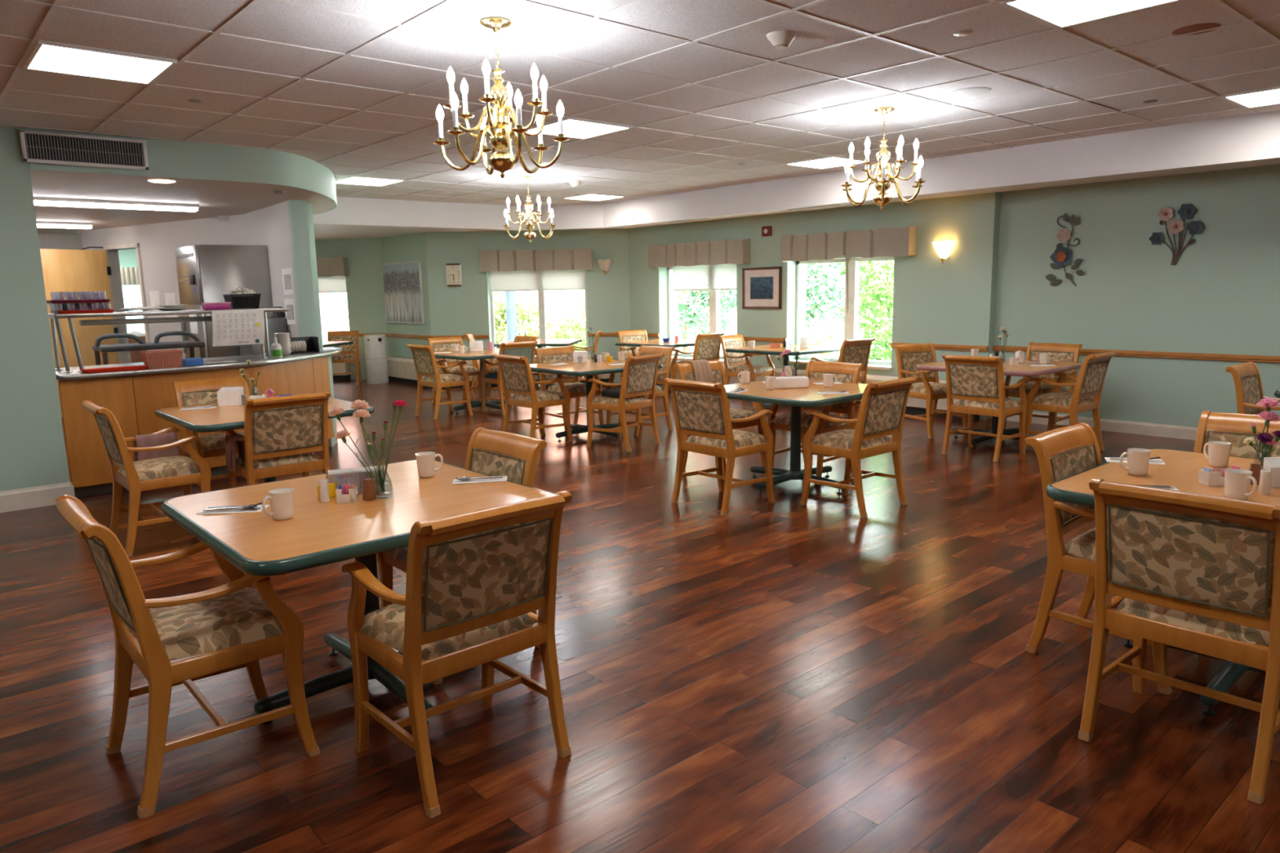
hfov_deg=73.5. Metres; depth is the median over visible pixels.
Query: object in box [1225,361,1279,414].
dining chair
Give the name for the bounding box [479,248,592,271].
valance
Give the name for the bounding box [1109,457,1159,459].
fork
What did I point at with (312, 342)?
dish rack
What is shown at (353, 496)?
caddy
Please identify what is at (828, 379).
coffee mug
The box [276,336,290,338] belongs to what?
bowl
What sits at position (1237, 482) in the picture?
coffee mug
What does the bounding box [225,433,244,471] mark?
towel
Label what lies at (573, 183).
smoke detector
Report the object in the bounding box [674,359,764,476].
dining chair
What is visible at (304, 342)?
saucer
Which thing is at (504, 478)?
paper napkin
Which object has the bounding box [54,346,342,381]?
countertop
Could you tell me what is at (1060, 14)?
recessed light
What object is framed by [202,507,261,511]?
table knife
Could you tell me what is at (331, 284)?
roller shade
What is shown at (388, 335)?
trim
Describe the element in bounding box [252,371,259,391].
carnation
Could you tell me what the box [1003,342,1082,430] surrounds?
dining chair
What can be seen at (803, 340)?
menu card
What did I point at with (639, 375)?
dining chair
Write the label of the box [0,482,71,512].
baseboard
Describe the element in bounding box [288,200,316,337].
wall
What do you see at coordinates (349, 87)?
ceiling
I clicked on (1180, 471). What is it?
dining table
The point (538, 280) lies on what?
roller shade
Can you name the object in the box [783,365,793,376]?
coffee mug
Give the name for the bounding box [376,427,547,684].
dining chair
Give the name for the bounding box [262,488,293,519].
coffee mug
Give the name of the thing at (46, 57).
recessed light
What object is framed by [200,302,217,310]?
tub
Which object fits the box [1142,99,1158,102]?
sprinkler cover
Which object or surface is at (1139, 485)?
spoon
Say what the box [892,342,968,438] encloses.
dining chair
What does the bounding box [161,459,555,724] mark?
dining table
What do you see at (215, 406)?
paper napkin
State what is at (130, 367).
serving tray
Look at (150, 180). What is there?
recessed light
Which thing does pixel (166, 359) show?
storage basket
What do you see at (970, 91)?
recessed light
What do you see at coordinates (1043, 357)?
coffee mug
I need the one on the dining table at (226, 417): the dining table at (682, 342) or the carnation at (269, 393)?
the carnation at (269, 393)
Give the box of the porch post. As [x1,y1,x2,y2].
[505,291,517,340]
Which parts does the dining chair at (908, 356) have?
leg, rail, armrest, backrest, rail, leg, seat frame, seat, leg, leg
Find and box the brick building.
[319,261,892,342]
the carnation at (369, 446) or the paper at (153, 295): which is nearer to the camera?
the carnation at (369, 446)
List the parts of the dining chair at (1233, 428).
leg, backrest, rail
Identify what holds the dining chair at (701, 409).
on the floor
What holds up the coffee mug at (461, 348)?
on the dining table at (486, 353)
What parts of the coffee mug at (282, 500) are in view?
handle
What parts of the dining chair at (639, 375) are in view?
leg, armrest, seat, leg, seat frame, leg, rail, backrest, rail, leg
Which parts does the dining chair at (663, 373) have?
leg, seat, leg, leg, seat frame, backrest, rail, rail, armrest, leg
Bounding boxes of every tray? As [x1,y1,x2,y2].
[46,298,111,303]
[52,309,114,314]
[79,364,148,373]
[204,360,236,364]
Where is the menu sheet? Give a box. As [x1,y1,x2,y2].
[211,309,264,346]
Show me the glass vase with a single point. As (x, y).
(387, 457)
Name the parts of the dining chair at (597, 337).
armrest, armrest, leg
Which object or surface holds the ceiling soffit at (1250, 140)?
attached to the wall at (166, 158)
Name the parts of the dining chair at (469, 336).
rail, leg, leg, seat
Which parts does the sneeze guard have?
post, post, post, post, post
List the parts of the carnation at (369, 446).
stem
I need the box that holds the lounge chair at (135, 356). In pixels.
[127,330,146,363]
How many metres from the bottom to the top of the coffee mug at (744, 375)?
0.096 m
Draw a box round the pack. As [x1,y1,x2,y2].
[774,376,808,388]
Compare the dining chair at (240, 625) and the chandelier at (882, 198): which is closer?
the dining chair at (240, 625)
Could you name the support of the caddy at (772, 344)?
on the dining table at (758, 349)
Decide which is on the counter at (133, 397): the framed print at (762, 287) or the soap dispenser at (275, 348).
the soap dispenser at (275, 348)
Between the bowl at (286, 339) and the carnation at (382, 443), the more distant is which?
the bowl at (286, 339)
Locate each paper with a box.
[149,290,160,311]
[164,293,177,317]
[281,267,293,294]
[284,298,296,324]
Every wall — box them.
[0,126,69,491]
[24,128,337,214]
[38,233,82,249]
[80,213,246,363]
[118,248,137,267]
[244,200,298,337]
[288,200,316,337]
[306,204,323,348]
[315,237,388,379]
[381,231,431,358]
[425,228,630,382]
[628,191,1001,420]
[993,164,1279,427]
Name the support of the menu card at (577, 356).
on the dining table at (590, 368)
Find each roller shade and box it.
[317,276,346,293]
[490,270,586,291]
[672,265,736,290]
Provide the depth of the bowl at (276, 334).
7.85 m
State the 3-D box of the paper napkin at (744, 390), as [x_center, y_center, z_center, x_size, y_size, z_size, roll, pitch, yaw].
[0.709,-0.256,6.243,0.092,0.003,0.221,4,10,28]
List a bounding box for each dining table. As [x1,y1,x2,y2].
[155,396,373,482]
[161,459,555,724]
[322,341,353,347]
[433,347,536,413]
[493,338,582,387]
[529,358,662,441]
[614,338,695,390]
[724,343,841,409]
[724,379,868,494]
[915,358,1082,448]
[1045,448,1279,715]
[1274,389,1279,397]
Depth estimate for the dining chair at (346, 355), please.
14.54 m
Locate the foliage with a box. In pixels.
[829,260,893,360]
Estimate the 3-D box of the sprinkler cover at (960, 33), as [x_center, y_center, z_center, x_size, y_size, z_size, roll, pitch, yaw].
[1.550,-1.885,4.113,0.084,0.006,0.084,-9,12,-41]
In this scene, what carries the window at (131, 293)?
in the wall at (127, 257)
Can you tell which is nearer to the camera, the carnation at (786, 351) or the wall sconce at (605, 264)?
the carnation at (786, 351)
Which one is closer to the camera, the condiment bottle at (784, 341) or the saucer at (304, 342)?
the saucer at (304, 342)
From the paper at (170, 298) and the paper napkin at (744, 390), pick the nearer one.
the paper napkin at (744, 390)
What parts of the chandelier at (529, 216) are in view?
arm, arm, arm, arm, arm, arm, arm, arm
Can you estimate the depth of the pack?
6.36 m
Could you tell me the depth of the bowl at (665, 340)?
12.18 m
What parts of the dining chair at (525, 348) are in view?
leg, armrest, seat, seat frame, leg, backrest, rail, leg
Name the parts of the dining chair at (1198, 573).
leg, leg, seat frame, rail, rail, backrest, seat, leg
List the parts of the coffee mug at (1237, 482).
handle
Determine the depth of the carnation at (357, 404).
3.16 m
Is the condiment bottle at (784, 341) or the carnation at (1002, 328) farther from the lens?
the condiment bottle at (784, 341)
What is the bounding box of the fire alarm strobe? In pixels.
[761,226,772,236]
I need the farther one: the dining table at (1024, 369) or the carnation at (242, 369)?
the dining table at (1024, 369)
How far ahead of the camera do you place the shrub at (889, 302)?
18.61 m
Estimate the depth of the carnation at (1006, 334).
8.01 m
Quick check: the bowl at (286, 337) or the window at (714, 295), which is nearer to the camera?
the bowl at (286, 337)
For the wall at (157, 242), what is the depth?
10.65 m
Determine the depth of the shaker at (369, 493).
3.15 m
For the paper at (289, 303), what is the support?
attached to the wall at (269, 226)
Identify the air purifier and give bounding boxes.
[363,333,388,383]
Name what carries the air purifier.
on the floor
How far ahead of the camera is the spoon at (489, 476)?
3.46 m
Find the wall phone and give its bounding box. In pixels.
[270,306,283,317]
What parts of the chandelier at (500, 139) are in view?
bulb, bulb, bulb, bulb, arm, arm, arm, arm, bulb, bulb, arm, arm, chain, arm, bulb, arm, bulb, arm, arm, arm, bulb, arm, bulb, bulb, bulb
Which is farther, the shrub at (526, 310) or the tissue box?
the shrub at (526, 310)
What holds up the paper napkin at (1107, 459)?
on the dining table at (1180, 471)
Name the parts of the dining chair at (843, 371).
leg, seat, leg, seat frame, leg, rail, backrest, rail, leg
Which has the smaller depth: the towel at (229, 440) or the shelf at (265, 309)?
the towel at (229, 440)
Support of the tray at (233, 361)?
on the counter at (133, 397)
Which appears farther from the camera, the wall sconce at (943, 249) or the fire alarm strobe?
the fire alarm strobe
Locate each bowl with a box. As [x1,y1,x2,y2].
[273,333,289,335]
[273,334,289,337]
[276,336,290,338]
[276,337,290,340]
[276,339,290,342]
[277,341,290,343]
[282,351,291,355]
[662,337,670,342]
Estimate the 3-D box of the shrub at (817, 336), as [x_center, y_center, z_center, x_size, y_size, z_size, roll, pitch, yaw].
[3.319,-1.375,15.633,2.715,0.971,2.665,-1,9,3]
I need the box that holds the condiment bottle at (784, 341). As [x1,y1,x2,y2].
[782,337,786,347]
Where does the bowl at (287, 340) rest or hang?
on the bowl at (288, 342)
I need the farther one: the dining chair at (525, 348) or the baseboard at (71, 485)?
the dining chair at (525, 348)
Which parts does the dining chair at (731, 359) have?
leg, rail, backrest, rail, armrest, leg, seat frame, leg, seat, armrest, leg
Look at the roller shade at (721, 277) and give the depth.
12.52 m
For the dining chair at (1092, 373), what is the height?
0.889 m
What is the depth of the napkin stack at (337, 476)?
3.25 m
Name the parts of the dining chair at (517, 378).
leg, rail, backrest, rail, leg, seat frame, seat, leg, armrest, leg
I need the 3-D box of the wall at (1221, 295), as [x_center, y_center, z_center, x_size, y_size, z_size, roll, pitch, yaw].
[7.088,-1.024,5.813,0.240,2.900,9.500,-9,12,-41]
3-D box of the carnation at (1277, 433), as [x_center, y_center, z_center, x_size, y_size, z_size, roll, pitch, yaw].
[2.462,0.087,3.317,0.061,0.147,0.075,-9,12,-41]
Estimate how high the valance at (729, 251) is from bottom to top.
0.337 m
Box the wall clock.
[444,263,462,286]
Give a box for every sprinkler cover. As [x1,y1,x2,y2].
[186,98,203,102]
[272,191,284,194]
[953,30,972,36]
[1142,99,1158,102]
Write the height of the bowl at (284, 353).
0.034 m
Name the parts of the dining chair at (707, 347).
leg, armrest, seat, leg, backrest, rail, rail, leg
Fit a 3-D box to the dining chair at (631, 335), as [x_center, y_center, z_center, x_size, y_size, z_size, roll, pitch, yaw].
[0.017,-0.984,12.763,0.554,0.889,0.585,-7,11,-33]
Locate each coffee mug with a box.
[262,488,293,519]
[415,451,443,477]
[451,343,459,351]
[457,345,466,353]
[601,351,609,361]
[617,351,626,360]
[737,371,750,384]
[747,340,755,348]
[764,376,776,390]
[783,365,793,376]
[822,373,836,387]
[970,348,979,355]
[1039,353,1049,364]
[1120,448,1151,475]
[1203,440,1231,467]
[1224,468,1257,500]
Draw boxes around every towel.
[133,431,179,461]
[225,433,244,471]
[685,359,713,382]
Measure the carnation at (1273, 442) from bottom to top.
0.113 m
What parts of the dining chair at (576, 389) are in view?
leg, armrest, rail, backrest, leg, rail, seat frame, seat, leg, leg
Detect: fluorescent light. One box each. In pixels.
[33,196,199,211]
[36,221,93,228]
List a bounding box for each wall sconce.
[596,258,613,275]
[932,240,955,263]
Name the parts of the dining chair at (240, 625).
rail, leg, backrest, leg, rail, armrest, seat frame, seat, armrest, leg, leg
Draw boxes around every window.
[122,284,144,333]
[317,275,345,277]
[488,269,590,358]
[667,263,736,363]
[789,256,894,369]
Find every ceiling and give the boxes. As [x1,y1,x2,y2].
[0,0,1279,206]
[30,168,334,234]
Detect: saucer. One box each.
[290,341,294,352]
[293,341,297,352]
[296,340,300,352]
[299,340,303,351]
[302,340,306,351]
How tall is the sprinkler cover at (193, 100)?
0.006 m
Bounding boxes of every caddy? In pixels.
[248,395,266,399]
[335,486,358,503]
[769,342,780,347]
[1008,357,1021,364]
[1197,467,1231,486]
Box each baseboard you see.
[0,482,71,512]
[69,481,75,497]
[990,412,1197,439]
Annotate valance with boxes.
[120,266,139,285]
[315,256,349,276]
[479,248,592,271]
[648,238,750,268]
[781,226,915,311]
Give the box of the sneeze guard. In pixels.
[48,307,288,373]
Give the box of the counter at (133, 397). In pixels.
[54,346,342,497]
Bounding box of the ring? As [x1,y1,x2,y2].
[1172,22,1221,35]
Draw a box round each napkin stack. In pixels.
[217,386,244,406]
[328,466,382,493]
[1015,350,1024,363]
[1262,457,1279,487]
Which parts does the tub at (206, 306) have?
tub lid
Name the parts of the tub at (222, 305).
tub lid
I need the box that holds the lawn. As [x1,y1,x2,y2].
[536,338,891,360]
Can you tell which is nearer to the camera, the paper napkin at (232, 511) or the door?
the paper napkin at (232, 511)
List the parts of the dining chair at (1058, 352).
leg, leg, seat, seat frame, rail, backrest, rail, leg, armrest, leg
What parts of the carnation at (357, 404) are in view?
stem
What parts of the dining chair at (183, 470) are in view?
rail, leg, backrest, rail, leg, armrest, seat frame, seat, armrest, leg, leg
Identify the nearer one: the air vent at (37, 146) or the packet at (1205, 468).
the packet at (1205, 468)
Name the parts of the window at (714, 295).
sill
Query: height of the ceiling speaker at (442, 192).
0.006 m
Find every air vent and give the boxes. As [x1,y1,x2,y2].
[18,128,149,170]
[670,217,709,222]
[788,204,839,210]
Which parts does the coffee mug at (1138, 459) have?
handle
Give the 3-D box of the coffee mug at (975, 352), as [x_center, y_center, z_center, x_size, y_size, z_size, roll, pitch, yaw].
[3.354,-0.726,8.568,0.081,0.096,0.103,-1,9,-2]
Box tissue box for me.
[181,357,203,365]
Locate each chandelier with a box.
[432,17,569,177]
[502,176,555,242]
[841,106,925,209]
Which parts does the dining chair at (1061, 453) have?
leg, rail, backrest, armrest, seat frame, rail, seat, leg, leg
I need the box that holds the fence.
[320,312,349,326]
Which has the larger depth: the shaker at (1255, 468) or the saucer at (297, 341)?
the saucer at (297, 341)
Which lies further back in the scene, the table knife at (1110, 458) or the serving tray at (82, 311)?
the serving tray at (82, 311)
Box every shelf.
[48,307,288,318]
[92,340,205,352]
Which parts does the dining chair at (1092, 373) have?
leg, armrest, leg, seat, seat frame, armrest, leg, rail, backrest, rail, leg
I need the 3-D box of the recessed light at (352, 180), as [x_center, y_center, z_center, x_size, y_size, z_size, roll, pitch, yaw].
[-2.881,-2.596,9.066,0.586,0.012,0.586,-9,12,-41]
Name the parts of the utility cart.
leg, leg, handle, handle, leg, leg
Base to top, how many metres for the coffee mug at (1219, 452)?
0.096 m
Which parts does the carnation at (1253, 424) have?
stem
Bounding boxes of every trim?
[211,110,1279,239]
[328,355,337,447]
[358,333,386,337]
[386,333,431,339]
[431,334,489,338]
[587,332,617,337]
[992,345,1279,363]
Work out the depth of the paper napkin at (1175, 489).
3.09 m
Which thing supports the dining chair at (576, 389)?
on the floor
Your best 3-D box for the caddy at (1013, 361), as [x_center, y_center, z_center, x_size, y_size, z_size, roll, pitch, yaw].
[3.467,-0.604,7.917,0.087,0.059,0.057,-2,9,-5]
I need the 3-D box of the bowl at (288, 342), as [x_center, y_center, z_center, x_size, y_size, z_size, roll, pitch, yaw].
[-3.299,-0.767,7.910,0.146,0.034,0.145,-9,12,-41]
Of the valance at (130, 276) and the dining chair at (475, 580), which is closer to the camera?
the dining chair at (475, 580)
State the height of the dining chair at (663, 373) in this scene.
0.889 m
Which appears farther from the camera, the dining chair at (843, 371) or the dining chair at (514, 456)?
the dining chair at (843, 371)
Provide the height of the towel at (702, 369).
0.295 m
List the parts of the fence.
rail, rail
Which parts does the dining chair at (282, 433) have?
leg, armrest, leg, seat, seat frame, backrest, rail, rail, leg, leg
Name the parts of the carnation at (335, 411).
stem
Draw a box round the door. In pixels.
[40,243,150,417]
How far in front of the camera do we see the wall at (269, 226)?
8.84 m
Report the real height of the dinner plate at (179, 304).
0.017 m
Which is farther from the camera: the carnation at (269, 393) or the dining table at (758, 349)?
the dining table at (758, 349)
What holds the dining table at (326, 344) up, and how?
on the floor
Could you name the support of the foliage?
on the lawn
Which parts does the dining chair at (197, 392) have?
leg, leg, backrest, rail, seat frame, rail, seat, leg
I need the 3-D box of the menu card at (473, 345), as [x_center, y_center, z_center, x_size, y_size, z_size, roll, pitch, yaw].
[-2.112,-1.040,11.051,0.170,0.130,0.068,-1,9,-1]
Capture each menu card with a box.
[469,340,483,351]
[573,351,587,362]
[800,337,808,347]
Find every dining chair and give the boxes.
[54,494,319,818]
[81,400,211,557]
[172,376,257,493]
[221,391,330,488]
[327,330,361,385]
[341,490,572,817]
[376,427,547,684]
[406,343,472,419]
[426,336,481,405]
[463,332,504,393]
[480,340,537,415]
[485,335,539,400]
[493,354,573,441]
[533,345,604,431]
[566,329,602,382]
[586,352,663,452]
[605,345,675,435]
[616,328,648,382]
[664,377,774,515]
[670,332,724,396]
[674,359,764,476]
[717,333,775,407]
[768,360,863,485]
[800,376,918,518]
[808,337,875,417]
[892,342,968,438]
[941,354,1028,462]
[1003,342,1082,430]
[1024,351,1117,450]
[1025,422,1171,694]
[1078,477,1279,804]
[1193,410,1279,459]
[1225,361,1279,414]
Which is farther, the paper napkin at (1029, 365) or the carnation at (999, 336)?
the carnation at (999, 336)
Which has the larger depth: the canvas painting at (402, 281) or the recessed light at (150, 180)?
the canvas painting at (402, 281)
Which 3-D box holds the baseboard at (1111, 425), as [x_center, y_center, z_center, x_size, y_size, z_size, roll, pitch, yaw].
[7.016,0.365,5.949,0.020,0.118,9.500,-9,12,-41]
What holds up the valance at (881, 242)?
attached to the wall at (953, 301)
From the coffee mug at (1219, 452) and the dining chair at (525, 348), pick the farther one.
the dining chair at (525, 348)
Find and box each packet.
[316,482,337,499]
[342,484,346,494]
[1203,466,1210,471]
[1212,466,1220,471]
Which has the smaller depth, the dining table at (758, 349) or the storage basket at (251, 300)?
the storage basket at (251, 300)
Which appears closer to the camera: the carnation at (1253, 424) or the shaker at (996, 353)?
the carnation at (1253, 424)
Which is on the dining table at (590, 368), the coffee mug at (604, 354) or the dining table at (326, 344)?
the coffee mug at (604, 354)
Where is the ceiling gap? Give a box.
[1089,102,1124,113]
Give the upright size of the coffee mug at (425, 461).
0.096 m
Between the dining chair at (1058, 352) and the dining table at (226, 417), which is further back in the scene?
the dining chair at (1058, 352)
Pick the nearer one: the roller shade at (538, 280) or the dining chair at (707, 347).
the dining chair at (707, 347)
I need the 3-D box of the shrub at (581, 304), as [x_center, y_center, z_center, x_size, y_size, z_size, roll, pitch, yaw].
[-0.132,-2.249,17.298,2.320,2.263,1.983,0,9,4]
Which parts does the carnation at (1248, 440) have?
stem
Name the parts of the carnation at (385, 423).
stem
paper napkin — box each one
[180,405,217,409]
[196,504,270,514]
[452,475,506,484]
[550,363,568,365]
[726,389,746,393]
[813,382,842,384]
[817,391,848,394]
[1029,364,1055,365]
[1104,457,1165,464]
[1163,486,1178,490]
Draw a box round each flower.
[1044,213,1084,286]
[1148,203,1204,265]
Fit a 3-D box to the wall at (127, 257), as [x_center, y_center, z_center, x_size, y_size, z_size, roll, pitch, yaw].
[-9.723,-1.734,13.710,3.384,2.420,0.100,-5,10,-22]
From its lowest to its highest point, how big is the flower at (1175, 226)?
0.549 m
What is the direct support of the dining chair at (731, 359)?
on the floor
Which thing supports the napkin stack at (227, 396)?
on the dining table at (226, 417)
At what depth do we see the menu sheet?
7.12 m
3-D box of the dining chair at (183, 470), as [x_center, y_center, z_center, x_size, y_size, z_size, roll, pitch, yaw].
[-2.999,0.276,5.259,0.585,0.889,0.554,-9,12,-41]
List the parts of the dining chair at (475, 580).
leg, armrest, leg, seat, seat frame, rail, backrest, leg, rail, leg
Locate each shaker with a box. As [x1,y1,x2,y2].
[240,394,245,404]
[319,479,329,502]
[362,478,377,501]
[597,355,601,362]
[994,350,999,356]
[1248,462,1261,484]
[1257,470,1271,494]
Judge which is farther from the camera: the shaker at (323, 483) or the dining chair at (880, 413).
the dining chair at (880, 413)
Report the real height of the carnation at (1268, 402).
0.274 m
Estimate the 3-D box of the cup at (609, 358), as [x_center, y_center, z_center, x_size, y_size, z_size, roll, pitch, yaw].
[-0.321,-0.702,8.951,0.072,0.062,0.071,-9,12,-41]
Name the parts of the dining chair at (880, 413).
leg, armrest, leg, seat, seat frame, armrest, leg, rail, backrest, rail, leg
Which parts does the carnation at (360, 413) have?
stem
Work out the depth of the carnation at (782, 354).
6.55 m
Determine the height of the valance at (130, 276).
0.280 m
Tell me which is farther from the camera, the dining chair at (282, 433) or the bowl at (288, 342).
the bowl at (288, 342)
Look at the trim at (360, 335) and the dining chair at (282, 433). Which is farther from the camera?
the trim at (360, 335)
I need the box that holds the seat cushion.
[601,387,621,396]
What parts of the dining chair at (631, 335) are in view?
leg, armrest, rail, rail, backrest, leg, leg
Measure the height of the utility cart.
1.162 m
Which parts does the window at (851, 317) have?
sill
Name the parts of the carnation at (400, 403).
stem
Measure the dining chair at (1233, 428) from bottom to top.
0.889 m
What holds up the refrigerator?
on the floor
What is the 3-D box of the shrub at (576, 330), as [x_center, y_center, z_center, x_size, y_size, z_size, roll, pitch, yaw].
[-1.448,-2.181,21.066,2.880,1.030,2.794,-5,10,-25]
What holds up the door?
in the wall at (157, 242)
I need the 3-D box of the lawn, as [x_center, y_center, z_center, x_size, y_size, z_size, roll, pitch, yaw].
[-0.175,-2.250,24.410,48.000,0.001,53.000,-9,12,-41]
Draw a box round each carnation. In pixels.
[239,368,256,395]
[240,373,254,395]
[245,360,256,395]
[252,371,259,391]
[265,388,274,397]
[328,407,381,488]
[335,429,381,491]
[350,399,383,492]
[352,408,385,492]
[367,443,384,492]
[371,431,382,481]
[378,439,384,489]
[380,421,387,481]
[381,400,396,492]
[381,400,407,492]
[775,355,790,375]
[779,352,794,375]
[780,371,788,377]
[783,349,793,376]
[997,334,1004,355]
[1000,326,1006,356]
[1002,333,1008,359]
[1243,436,1266,464]
[1249,422,1259,454]
[1256,397,1279,466]
[1256,432,1273,459]
[1257,410,1279,466]
[1263,430,1279,457]
[1265,440,1277,457]
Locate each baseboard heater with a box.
[331,362,351,380]
[386,355,425,385]
[437,357,609,386]
[625,357,979,421]
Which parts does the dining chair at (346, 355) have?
leg, rail, seat, backrest, seat frame, rail, leg, leg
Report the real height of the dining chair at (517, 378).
0.889 m
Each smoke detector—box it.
[568,180,581,186]
[766,30,796,49]
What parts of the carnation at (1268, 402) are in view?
stem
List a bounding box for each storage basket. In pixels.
[140,349,182,368]
[222,293,261,309]
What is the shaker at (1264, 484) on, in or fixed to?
on the dining table at (1180, 471)
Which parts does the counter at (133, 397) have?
rail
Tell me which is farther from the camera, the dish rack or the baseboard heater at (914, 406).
the baseboard heater at (914, 406)
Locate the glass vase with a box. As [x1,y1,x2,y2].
[373,457,393,498]
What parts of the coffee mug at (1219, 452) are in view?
handle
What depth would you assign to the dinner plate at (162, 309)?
6.96 m
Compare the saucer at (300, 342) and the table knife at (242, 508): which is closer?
the table knife at (242, 508)
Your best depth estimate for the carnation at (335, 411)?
3.16 m
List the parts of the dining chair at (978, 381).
leg, leg, rail, backrest, rail, seat frame, seat, leg, armrest, leg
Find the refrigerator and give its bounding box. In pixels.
[174,244,273,358]
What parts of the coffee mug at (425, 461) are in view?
handle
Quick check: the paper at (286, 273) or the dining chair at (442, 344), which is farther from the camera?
the dining chair at (442, 344)
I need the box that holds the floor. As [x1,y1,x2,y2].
[0,379,1279,852]
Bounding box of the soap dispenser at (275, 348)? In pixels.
[270,333,282,358]
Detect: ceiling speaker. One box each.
[434,191,453,193]
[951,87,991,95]
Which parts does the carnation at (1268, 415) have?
stem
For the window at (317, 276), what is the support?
in the wall at (365, 290)
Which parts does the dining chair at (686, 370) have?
leg, rail, backrest, leg, leg, seat, seat frame, leg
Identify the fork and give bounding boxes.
[208,502,262,508]
[455,476,502,479]
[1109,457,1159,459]
[1151,486,1174,488]
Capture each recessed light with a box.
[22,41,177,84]
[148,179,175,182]
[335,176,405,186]
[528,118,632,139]
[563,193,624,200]
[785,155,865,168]
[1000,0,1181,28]
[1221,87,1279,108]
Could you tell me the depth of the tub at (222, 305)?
7.15 m
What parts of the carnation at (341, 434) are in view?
stem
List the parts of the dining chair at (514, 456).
leg, seat frame, seat, leg, backrest, rail, leg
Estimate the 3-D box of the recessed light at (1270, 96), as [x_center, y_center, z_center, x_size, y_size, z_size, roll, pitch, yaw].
[4.237,-2.175,5.609,0.586,0.012,0.586,-9,12,-41]
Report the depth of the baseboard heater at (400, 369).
14.36 m
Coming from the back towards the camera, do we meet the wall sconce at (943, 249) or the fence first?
the fence
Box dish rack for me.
[289,336,319,354]
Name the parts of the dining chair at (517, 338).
leg, seat, rail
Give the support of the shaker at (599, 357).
on the dining table at (590, 368)
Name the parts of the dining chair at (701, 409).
leg, rail, backrest, rail, leg, seat frame, leg, seat, armrest, leg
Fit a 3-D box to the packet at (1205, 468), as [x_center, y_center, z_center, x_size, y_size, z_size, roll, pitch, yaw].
[2.087,0.179,3.156,0.005,0.057,0.032,-1,9,0]
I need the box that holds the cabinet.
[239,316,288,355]
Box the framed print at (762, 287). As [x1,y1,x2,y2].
[742,266,782,309]
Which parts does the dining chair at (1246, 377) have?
leg, rail, backrest, leg, armrest, armrest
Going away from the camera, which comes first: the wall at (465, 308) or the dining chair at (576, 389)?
the dining chair at (576, 389)
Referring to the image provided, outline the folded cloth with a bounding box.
[118,306,164,311]
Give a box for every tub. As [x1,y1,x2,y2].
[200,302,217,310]
[216,302,231,309]
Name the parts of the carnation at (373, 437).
stem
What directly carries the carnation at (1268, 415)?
in the glass vase
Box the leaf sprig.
[793,347,799,376]
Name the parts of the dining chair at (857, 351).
armrest, leg, backrest, rail, seat frame, leg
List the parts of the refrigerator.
door handle, control door, door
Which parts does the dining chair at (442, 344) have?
leg, rail, leg, backrest, rail, seat frame, seat, leg, leg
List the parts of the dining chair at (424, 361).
leg, rail, backrest, rail, leg, armrest, seat frame, seat, leg, armrest, leg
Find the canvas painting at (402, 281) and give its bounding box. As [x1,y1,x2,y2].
[382,260,424,324]
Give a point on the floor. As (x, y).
(785, 675)
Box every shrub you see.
[493,291,575,351]
[523,316,586,351]
[576,289,689,351]
[677,289,736,352]
[804,323,869,358]
[805,262,871,338]
[874,261,893,328]
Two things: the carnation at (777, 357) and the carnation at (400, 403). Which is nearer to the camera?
the carnation at (400, 403)
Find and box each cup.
[487,342,492,350]
[605,355,613,362]
[674,335,678,342]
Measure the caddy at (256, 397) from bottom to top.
0.056 m
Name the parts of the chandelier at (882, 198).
bulb, bulb, arm, arm, arm, bulb, arm, arm, arm, chain, bulb, arm, bulb, bulb, arm, arm, arm, bulb, bulb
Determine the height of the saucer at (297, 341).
0.110 m
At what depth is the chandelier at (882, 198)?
5.85 m
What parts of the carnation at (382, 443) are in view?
stem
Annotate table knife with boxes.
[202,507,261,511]
[1110,457,1164,462]
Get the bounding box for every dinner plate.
[155,304,187,306]
[156,308,186,311]
[158,306,187,309]
[161,305,187,306]
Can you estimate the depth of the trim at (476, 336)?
13.73 m
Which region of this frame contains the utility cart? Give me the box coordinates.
[92,331,205,365]
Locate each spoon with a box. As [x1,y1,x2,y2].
[207,505,257,509]
[459,475,501,478]
[1138,484,1170,487]
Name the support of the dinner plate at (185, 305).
on the dinner plate
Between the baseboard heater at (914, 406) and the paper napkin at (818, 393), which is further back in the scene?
the baseboard heater at (914, 406)
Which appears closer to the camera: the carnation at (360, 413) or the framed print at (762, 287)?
the carnation at (360, 413)
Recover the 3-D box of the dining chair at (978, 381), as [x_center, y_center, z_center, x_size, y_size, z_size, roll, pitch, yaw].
[2.993,-0.189,7.461,0.585,0.889,0.554,-9,12,-41]

